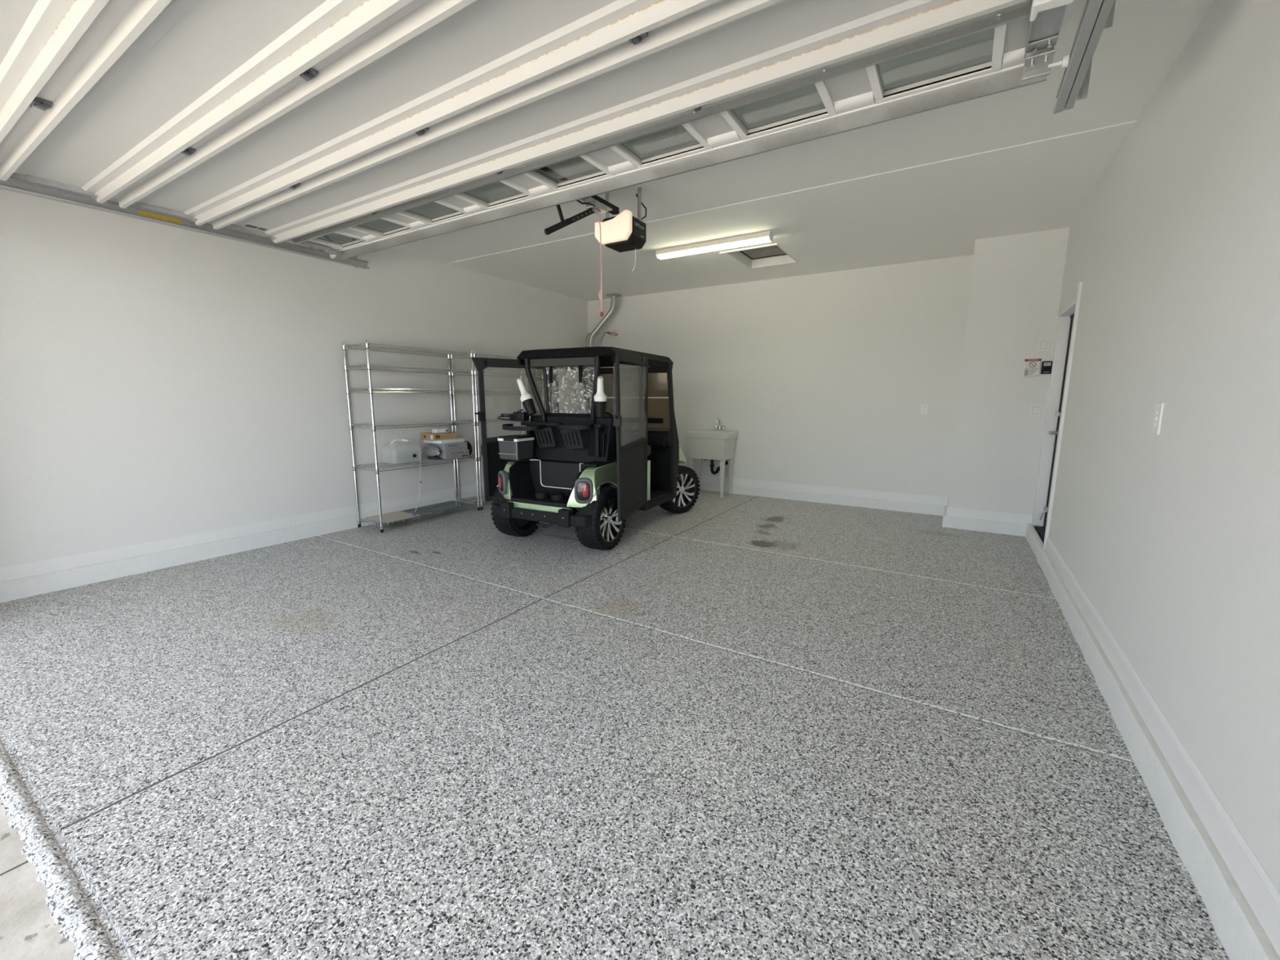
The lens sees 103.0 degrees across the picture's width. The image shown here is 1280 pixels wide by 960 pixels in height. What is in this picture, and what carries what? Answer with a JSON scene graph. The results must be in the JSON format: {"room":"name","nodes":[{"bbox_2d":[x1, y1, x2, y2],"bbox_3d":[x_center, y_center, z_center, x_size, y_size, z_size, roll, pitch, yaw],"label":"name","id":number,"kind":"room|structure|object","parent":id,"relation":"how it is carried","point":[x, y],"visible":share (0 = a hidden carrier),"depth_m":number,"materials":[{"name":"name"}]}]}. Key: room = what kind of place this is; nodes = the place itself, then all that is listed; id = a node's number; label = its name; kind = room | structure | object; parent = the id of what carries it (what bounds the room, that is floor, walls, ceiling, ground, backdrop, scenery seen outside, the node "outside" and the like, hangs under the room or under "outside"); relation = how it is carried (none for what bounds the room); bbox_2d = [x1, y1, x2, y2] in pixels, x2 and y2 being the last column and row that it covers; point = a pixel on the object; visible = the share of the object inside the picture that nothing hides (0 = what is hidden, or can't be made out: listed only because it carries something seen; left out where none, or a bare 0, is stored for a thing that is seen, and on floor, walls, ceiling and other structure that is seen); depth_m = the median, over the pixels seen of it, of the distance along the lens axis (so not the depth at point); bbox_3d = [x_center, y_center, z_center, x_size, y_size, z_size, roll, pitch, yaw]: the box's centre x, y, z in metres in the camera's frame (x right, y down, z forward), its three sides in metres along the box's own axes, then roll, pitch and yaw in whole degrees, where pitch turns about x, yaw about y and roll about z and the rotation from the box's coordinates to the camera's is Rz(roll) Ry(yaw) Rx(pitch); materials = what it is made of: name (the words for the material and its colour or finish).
{"room":"garage","nodes":[
{"label":"garage","id":0,"kind":"room"},
{"bbox_2d":[0,183,588,567],"bbox_3d":[-2.636,-1.149,5.521,0.150,3.130,6.892,6,11,31],"label":"wall","id":1,"kind":"structure","parent":0,"point":[158,381],"depth_m":4.09,"materials":[{"name":"paint"}]},
{"bbox_2d":[0,483,484,582],"bbox_3d":[-2.549,0.219,5.741,0.006,0.093,6.492,6,11,31],"label":"trim","id":2,"kind":"structure","parent":1,"relation":"attached to","point":[47,566],"depth_m":4.11,"materials":[{"name":"paint"}]},
{"bbox_2d":[0,490,484,603],"bbox_3d":[-2.547,0.331,5.758,0.012,0.133,6.492,6,11,31],"label":"baseboard","id":3,"kind":"structure","parent":1,"relation":"attached to","point":[25,587],"depth_m":4.02,"materials":[{"name":"white paint"}]},
{"bbox_2d":[0,489,1230,959],"bbox_3d":[-0.026,0.696,4.340,6.132,0.120,6.610,6,11,31],"label":"floor","id":4,"kind":"structure","parent":0,"point":[739,726],"depth_m":1.91,"materials":[{"name":"grey concrete"}]},
{"bbox_2d":[0,724,136,959],"bbox_3d":[-1.803,1.133,1.540,4.850,0.126,0.080,6,11,31],"label":"floor edge","id":5,"kind":"structure","parent":4,"relation":"attached to","point":[73,900],"depth_m":1.43,"materials":[{"name":"grey concrete"}]},
{"bbox_2d":[342,340,479,533],"bbox_3d":[-2.392,-0.489,5.481,0.432,1.840,1.242,6,11,31],"label":"shelf unit","id":6,"kind":"object","parent":4,"relation":"on","point":[368,345],"visible":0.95,"depth_m":5.28,"materials":[{"name":"silver metal"}]},
{"bbox_2d":[364,511,419,522],"bbox_3d":[-2.585,0.383,5.312,0.380,0.006,0.360,6,10,30],"label":"sheet","id":7,"kind":"object","parent":6,"relation":"on","point":[393,516],"visible":0.96,"depth_m":5.28,"materials":[{"name":"beige cardboard"}]},
{"bbox_2d":[390,438,422,515],"bbox_3d":[-2.452,-0.038,5.353,0.343,0.797,0.336,6,11,31],"label":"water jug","id":8,"kind":"object","parent":6,"relation":"on","point":[404,440],"visible":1,"depth_m":5.30,"materials":[{"name":"plastic"}]},
{"bbox_2d":[422,444,440,456],"bbox_3d":[-2.317,-0.325,5.643,0.274,0.121,0.120,6,11,31],"label":"plastic bag","id":9,"kind":"object","parent":6,"relation":"on","point":[430,451],"visible":1,"depth_m":5.59,"materials":[{"name":"plastic"}]},
{"bbox_2d":[427,456,439,459],"bbox_3d":[-2.291,-0.248,5.649,0.219,0.036,0.086,6,11,31],"label":"plastic bag","id":10,"kind":"object","parent":6,"relation":"on","point":[428,457],"visible":0.98,"depth_m":5.61,"materials":[{"name":"grey"}]},
{"bbox_2d":[434,448,469,459],"bbox_3d":[-2.188,-0.305,5.842,0.291,0.088,0.325,6,11,31],"label":"storage box","id":11,"kind":"object","parent":6,"relation":"on","point":[460,453],"visible":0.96,"depth_m":5.73,"materials":[{"name":"grey"}]},
{"bbox_2d":[428,441,467,451],"bbox_3d":[-2.192,-0.390,5.822,0.281,0.085,0.305,6,11,31],"label":"storage box","id":12,"kind":"object","parent":11,"relation":"on","point":[456,446],"visible":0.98,"depth_m":5.71,"materials":[{"name":"grey"}]},
{"bbox_2d":[423,437,464,444],"bbox_3d":[-2.218,-0.449,5.781,0.290,0.044,0.365,5,10,28],"label":"envelope","id":13,"kind":"object","parent":12,"relation":"on","point":[458,439],"visible":0.86,"depth_m":5.66,"materials":[{"name":"white paper"}]},
{"bbox_2d":[420,431,457,439],"bbox_3d":[-2.258,-0.495,5.707,0.251,0.070,0.291,7,11,35],"label":"cardboard box","id":14,"kind":"object","parent":13,"relation":"on","point":[450,435],"visible":0.91,"depth_m":5.62,"materials":[{"name":"brown cardboard"}]},
{"bbox_2d":[431,427,448,433],"bbox_3d":[-2.231,-0.552,5.681,0.102,0.050,0.160,7,11,37],"label":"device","id":15,"kind":"object","parent":14,"relation":"on","point":[438,430],"visible":1,"depth_m":5.64,"materials":[{"name":"white plastic"}]},
{"bbox_2d":[465,440,472,455],"bbox_3d":[-2.024,-0.369,5.960,0.176,0.175,0.040,6,11,31],"label":"bundle","id":16,"kind":"object","parent":6,"relation":"on","point":[469,446],"visible":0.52,"depth_m":5.92,"materials":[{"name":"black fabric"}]},
{"bbox_2d":[449,351,544,509],"bbox_3d":[-1.757,-0.648,6.492,0.432,1.840,1.157,6,11,31],"label":"shelf unit","id":17,"kind":"object","parent":4,"relation":"on","point":[520,375],"visible":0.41,"depth_m":6.11,"materials":[{"name":"silver metal"}]},
{"bbox_2d":[576,373,591,413],"bbox_3d":[-0.760,-0.802,7.988,0.470,1.680,0.470,6,11,31],"label":"water heater","id":18,"kind":"object","parent":4,"relation":"on","point":[580,402],"visible":0.12,"depth_m":7.74,"materials":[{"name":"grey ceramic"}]},
{"bbox_2d":[587,293,622,368],"bbox_3d":[-0.521,-2.192,7.718,0.538,1.148,0.258,6,11,31],"label":"flue pipe","id":19,"kind":"object","parent":18,"relation":"attached to","point":[613,296],"visible":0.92,"depth_m":7.62,"materials":[{"name":"metal"}]},
{"bbox_2d":[471,346,700,550],"bbox_3d":[-0.469,-0.417,5.344,1.684,1.762,2.352,5,10,27],"label":"golf cart","id":20,"kind":"object","parent":4,"relation":"on","point":[588,473],"visible":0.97,"depth_m":4.71,"materials":[{"name":"black plastic"}]},
{"bbox_2d":[497,408,528,421],"bbox_3d":[-1.220,-0.621,4.850,0.363,0.118,0.099,5,10,27],"label":"cable","id":21,"kind":"object","parent":20,"relation":"on","point":[515,416],"visible":0.98,"depth_m":4.78,"materials":[{"name":"black plastic"}]},
{"bbox_2d":[497,435,533,460],"bbox_3d":[-1.145,-0.306,4.711,0.234,0.205,0.265,5,10,27],"label":"cooler","id":22,"kind":"object","parent":20,"relation":"on","point":[517,447],"visible":1,"depth_m":4.62,"materials":[{"name":"grey plastic"}]},
{"bbox_2d":[516,377,536,415],"bbox_3d":[-1.062,-0.780,4.771,0.194,0.354,0.113,6,11,31],"label":"bottle","id":23,"kind":"object","parent":20,"relation":"on","point":[526,398],"visible":1,"depth_m":4.74,"materials":[{"name":"white plastic"}]},
{"bbox_2d":[522,398,536,415],"bbox_3d":[-1.038,-0.683,4.772,0.140,0.161,0.104,6,11,31],"label":"cup","id":24,"kind":"object","parent":23,"relation":"on","point":[528,403],"depth_m":4.73,"materials":[{"name":"black plastic"}]},
{"bbox_2d":[534,489,549,498],"bbox_3d":[-0.881,0.136,4.590,0.123,0.078,0.129,5,10,27],"label":"cup","id":25,"kind":"object","parent":20,"relation":"on","point":[542,494],"depth_m":4.55,"materials":[{"name":"black plastic"}]},
{"bbox_2d":[551,491,565,501],"bbox_3d":[-0.726,0.149,4.511,0.123,0.078,0.129,5,10,27],"label":"cup","id":26,"kind":"object","parent":20,"relation":"on","point":[557,495],"depth_m":4.47,"materials":[{"name":"black plastic"}]},
{"bbox_2d":[594,376,606,417],"bbox_3d":[-0.344,-0.723,4.419,0.114,0.351,0.114,6,11,31],"label":"bottle","id":27,"kind":"object","parent":20,"relation":"on","point":[600,397],"visible":1,"depth_m":4.39,"materials":[{"name":"white plastic"}]},
{"bbox_2d":[594,400,606,417],"bbox_3d":[-0.345,-0.621,4.437,0.104,0.143,0.104,6,11,31],"label":"cup","id":28,"kind":"object","parent":27,"relation":"on","point":[600,406],"depth_m":4.40,"materials":[{"name":"black plastic"}]},
{"bbox_2d":[619,375,632,381],"bbox_3d":[-0.173,-1.117,5.588,0.200,0.065,0.022,5,10,27],"label":"mirror","id":29,"kind":"object","parent":20,"relation":"attached to","point":[622,378],"depth_m":5.57,"materials":[{"name":"plastic"}]},
{"bbox_2d":[615,443,650,457],"bbox_3d":[-0.444,-0.305,5.191,1.000,0.115,0.530,5,10,27],"label":"seat cushion","id":30,"kind":"object","parent":20,"relation":"on","point":[648,446],"depth_m":5.13,"materials":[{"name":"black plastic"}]},
{"bbox_2d":[684,417,738,497],"bbox_3d":[0.986,-0.327,7.045,0.616,1.055,0.417,6,11,31],"label":"utility sink","id":31,"kind":"object","parent":4,"relation":"on","point":[710,444],"visible":0.94,"depth_m":6.90,"materials":[{"name":"grey plastic"}]},
{"bbox_2d":[684,430,738,460],"bbox_3d":[0.986,-0.484,7.018,0.616,0.363,0.412,6,11,31],"label":"basin","id":32,"kind":"object","parent":31,"relation":"in","point":[719,445],"depth_m":6.87,"materials":[{"name":"grey plastic"}]},
{"bbox_2d":[713,417,725,430],"bbox_3d":[1.077,-0.771,7.018,0.177,0.170,0.160,6,11,31],"label":"faucet","id":33,"kind":"object","parent":31,"relation":"on","point":[719,423],"depth_m":7.06,"materials":[{"name":"silver metal"}]},
{"bbox_2d":[332,0,1213,301],"bbox_3d":[-0.088,-2.314,3.737,6.133,0.365,6.892,6,11,31],"label":"ceiling","id":34,"kind":"structure","parent":0,"point":[939,211],"depth_m":3.69,"materials":[{"name":"white paint"}]},
{"bbox_2d":[0,177,369,268],"bbox_3d":[-3.229,-1.966,3.658,0.101,0.334,2.555,6,11,31],"label":"door track","id":35,"kind":"object","parent":34,"relation":"attached to","point":[15,184],"visible":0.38,"depth_m":3.50,"materials":[{"name":"metal"}]},
{"bbox_2d":[534,166,646,316],"bbox_3d":[-0.946,-1.476,2.546,0.318,0.937,3.345,6,11,31],"label":"garage door opener","id":36,"kind":"object","parent":34,"relation":"hanging from","point":[621,233],"visible":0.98,"depth_m":3.66,"materials":[{"name":"black plastic"}]},
{"bbox_2d":[655,231,773,259],"bbox_3d":[0.703,-2.297,5.005,1.200,0.074,0.112,6,11,31],"label":"ceiling light","id":37,"kind":"object","parent":34,"relation":"attached to","point":[763,237],"visible":1,"depth_m":4.94,"materials":[{"name":"beige plastic"}]},
{"bbox_2d":[719,243,798,268],"bbox_3d":[1.306,-2.464,5.504,0.610,0.132,0.822,6,11,31],"label":"attic hatch","id":38,"kind":"object","parent":34,"relation":"attached to","point":[771,255],"visible":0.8,"depth_m":5.74,"materials":[{"name":"paint"}]},
{"bbox_2d":[1053,0,1115,114],"bbox_3d":[1.099,-1.524,1.008,0.098,0.334,2.555,6,11,31],"label":"door track","id":39,"kind":"object","parent":34,"relation":"attached to","point":[1097,15],"visible":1,"depth_m":1.76,"materials":[{"name":"metal"}]},
{"bbox_2d":[587,254,973,506],"bbox_3d":[1.385,-1.365,6.977,5.131,3.130,0.150,6,11,31],"label":"wall","id":40,"kind":"structure","parent":0,"point":[846,362],"depth_m":6.35,"materials":[{"name":"paint"}]},
{"bbox_2d":[585,333,598,346],"bbox_3d":[-0.768,-1.918,8.002,0.269,0.782,0.065,-8,13,-43],"label":"pipe","id":41,"kind":"object","parent":40,"relation":"attached to","point":[588,334],"visible":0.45,"depth_m":7.91,"materials":[{"name":"grey metal"}]},
{"bbox_2d":[600,331,617,346],"bbox_3d":[-0.495,-1.884,7.814,0.326,0.775,0.092,-3,10,-21],"label":"pipe","id":42,"kind":"object","parent":40,"relation":"attached to","point":[608,332],"visible":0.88,"depth_m":7.76,"materials":[{"name":"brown metal"}]},
{"bbox_2d":[696,475,948,506],"bbox_3d":[1.340,0.026,7.130,5.111,0.096,0.008,6,11,31],"label":"trim","id":43,"kind":"structure","parent":40,"relation":"attached to","point":[921,499],"depth_m":6.43,"materials":[{"name":"paint"}]},
{"bbox_2d":[700,481,1026,536],"bbox_3d":[1.463,0.202,6.710,5.789,0.120,0.631,6,11,31],"label":"baseboard","id":44,"kind":"structure","parent":40,"relation":"attached to","point":[910,507],"depth_m":6.13,"materials":[{"name":"white paint"}]},
{"bbox_2d":[920,403,928,413],"bbox_3d":[3.245,-0.812,5.801,0.080,0.120,0.009,6,11,31],"label":"wall outlet","id":45,"kind":"object","parent":40,"relation":"attached to","point":[924,406],"visible":1,"depth_m":5.80,"materials":[{"name":"white plastic"}]},
{"bbox_2d":[948,226,1069,515],"bbox_3d":[3.769,-1.067,5.171,0.852,3.130,0.747,6,11,31],"label":"wall","id":46,"kind":"structure","parent":0,"point":[1017,279],"depth_m":4.89,"materials":[{"name":"paint"}]},
{"bbox_2d":[946,497,1032,524],"bbox_3d":[3.654,0.317,5.363,0.708,0.095,0.596,6,11,31],"label":"trim","id":47,"kind":"structure","parent":46,"relation":"attached to","point":[951,511],"depth_m":5.11,"materials":[{"name":"paint"}]},
{"bbox_2d":[1022,358,1041,377],"bbox_3d":[3.679,-1.048,4.771,0.126,0.171,0.022,6,11,31],"label":"warning sign","id":48,"kind":"object","parent":46,"relation":"attached to","point":[1032,367],"visible":1,"depth_m":4.78,"materials":[{"name":"white paper"}]},
{"bbox_2d":[1024,369,1038,375],"bbox_3d":[3.679,-1.011,4.786,0.100,0.056,0.004,6,11,31],"label":"print","id":49,"kind":"object","parent":48,"relation":"attached to","point":[1027,372],"depth_m":4.78,"materials":[{"name":"grey paper"}]},
{"bbox_2d":[1029,404,1041,417],"bbox_3d":[3.736,-0.656,4.805,0.082,0.124,0.011,6,11,31],"label":"light switch","id":50,"kind":"object","parent":46,"relation":"attached to","point":[1035,409],"visible":1,"depth_m":4.80,"materials":[{"name":"white plastic"}]},
{"bbox_2d":[1037,337,1049,351],"bbox_3d":[3.736,-1.251,4.711,0.082,0.124,0.011,6,11,31],"label":"light switch","id":51,"kind":"object","parent":46,"relation":"attached to","point":[1043,343],"visible":1,"depth_m":4.71,"materials":[{"name":"white plastic"}]},
{"bbox_2d":[1040,360,1052,373],"bbox_3d":[3.770,-1.043,4.715,0.077,0.116,0.024,6,11,31],"label":"button","id":52,"kind":"object","parent":46,"relation":"attached to","point":[1046,366],"visible":1,"depth_m":4.71,"materials":[{"name":"black plastic"}]},
{"bbox_2d":[1031,0,1279,893],"bbox_3d":[2.250,-0.582,2.096,0.150,3.130,6.145,6,11,31],"label":"wall","id":53,"kind":"structure","parent":0,"point":[1172,536],"depth_m":1.80,"materials":[{"name":"paint"}]},
{"bbox_2d":[1031,281,1082,549],"bbox_3d":[3.574,-0.497,4.292,0.170,2.080,0.975,6,11,31],"label":"door","id":54,"kind":"structure","parent":53,"relation":"in","point":[1068,317],"depth_m":4.62,"materials":[{"name":"grey paint"}]},
{"bbox_2d":[1025,523,1279,959],"bbox_3d":[2.230,0.873,2.486,0.038,0.134,5.895,6,11,31],"label":"baseboard","id":55,"kind":"structure","parent":53,"relation":"attached to","point":[1235,924],"depth_m":1.56,"materials":[{"name":"white paint"}]},
{"bbox_2d":[1151,402,1164,435],"bbox_3d":[2.104,-0.249,2.068,0.013,0.128,0.080,6,11,31],"label":"wall control","id":56,"kind":"object","parent":53,"relation":"attached to","point":[1159,407],"visible":1,"depth_m":2.05,"materials":[{"name":"white plastic"}]},
{"bbox_2d":[1045,537,1279,957],"bbox_3d":[1.965,0.826,2.019,0.011,0.105,4.845,6,11,31],"label":"trim","id":57,"kind":"structure","parent":53,"relation":"attached to","point":[1257,887],"depth_m":1.50,"materials":[{"name":"paint"}]},
{"bbox_3d":[-2.001,-0.347,0.518,12.000,3.130,1.550,6,11,31],"label":"wall","id":58,"kind":"structure","parent":0,"visible":0},
{"bbox_2d":[0,0,1074,259],"bbox_3d":[-1.180,-1.593,2.151,4.976,0.107,2.439,6,11,31],"label":"garage door","id":59,"kind":"structure","parent":58,"relation":"in","point":[300,122],"depth_m":2.08,"materials":[{"name":"metal"}]},
{"bbox_2d":[317,248,343,258],"bbox_3d":[-2.653,-1.936,4.344,0.133,0.045,0.165,6,11,31],"label":"roller","id":60,"kind":"object","parent":59,"relation":"attached to","point":[332,254],"depth_m":4.35,"materials":[{"name":"white plastic"}]},
{"bbox_2d":[1021,35,1069,81],"bbox_3d":[1.462,-1.516,1.825,0.133,0.045,0.165,6,11,31],"label":"garage door hinge","id":61,"kind":"object","parent":59,"relation":"attached to","point":[1037,59],"depth_m":1.84,"materials":[{"name":"silver metal"}]},
{"label":"outside","id":62,"kind":"structure","parent":0,"visible":0},
{"bbox_2d":[0,800,75,959],"bbox_3d":[-6.301,2.204,-5.119,23.000,0.118,16.180,6,11,31],"label":"driveway","id":63,"kind":"structure","parent":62,"point":[28,930],"depth_m":1.33,"materials":[{"name":"concrete"}]},
{"bbox_2d":[0,861,28,875],"bbox_3d":[-6.037,2.174,-5.301,0.008,0.001,16.160,6,11,31],"label":"joint","id":64,"kind":"object","parent":63,"relation":"on","point":[25,862],"visible":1,"depth_m":1.46,"materials":[{"name":"grey"}]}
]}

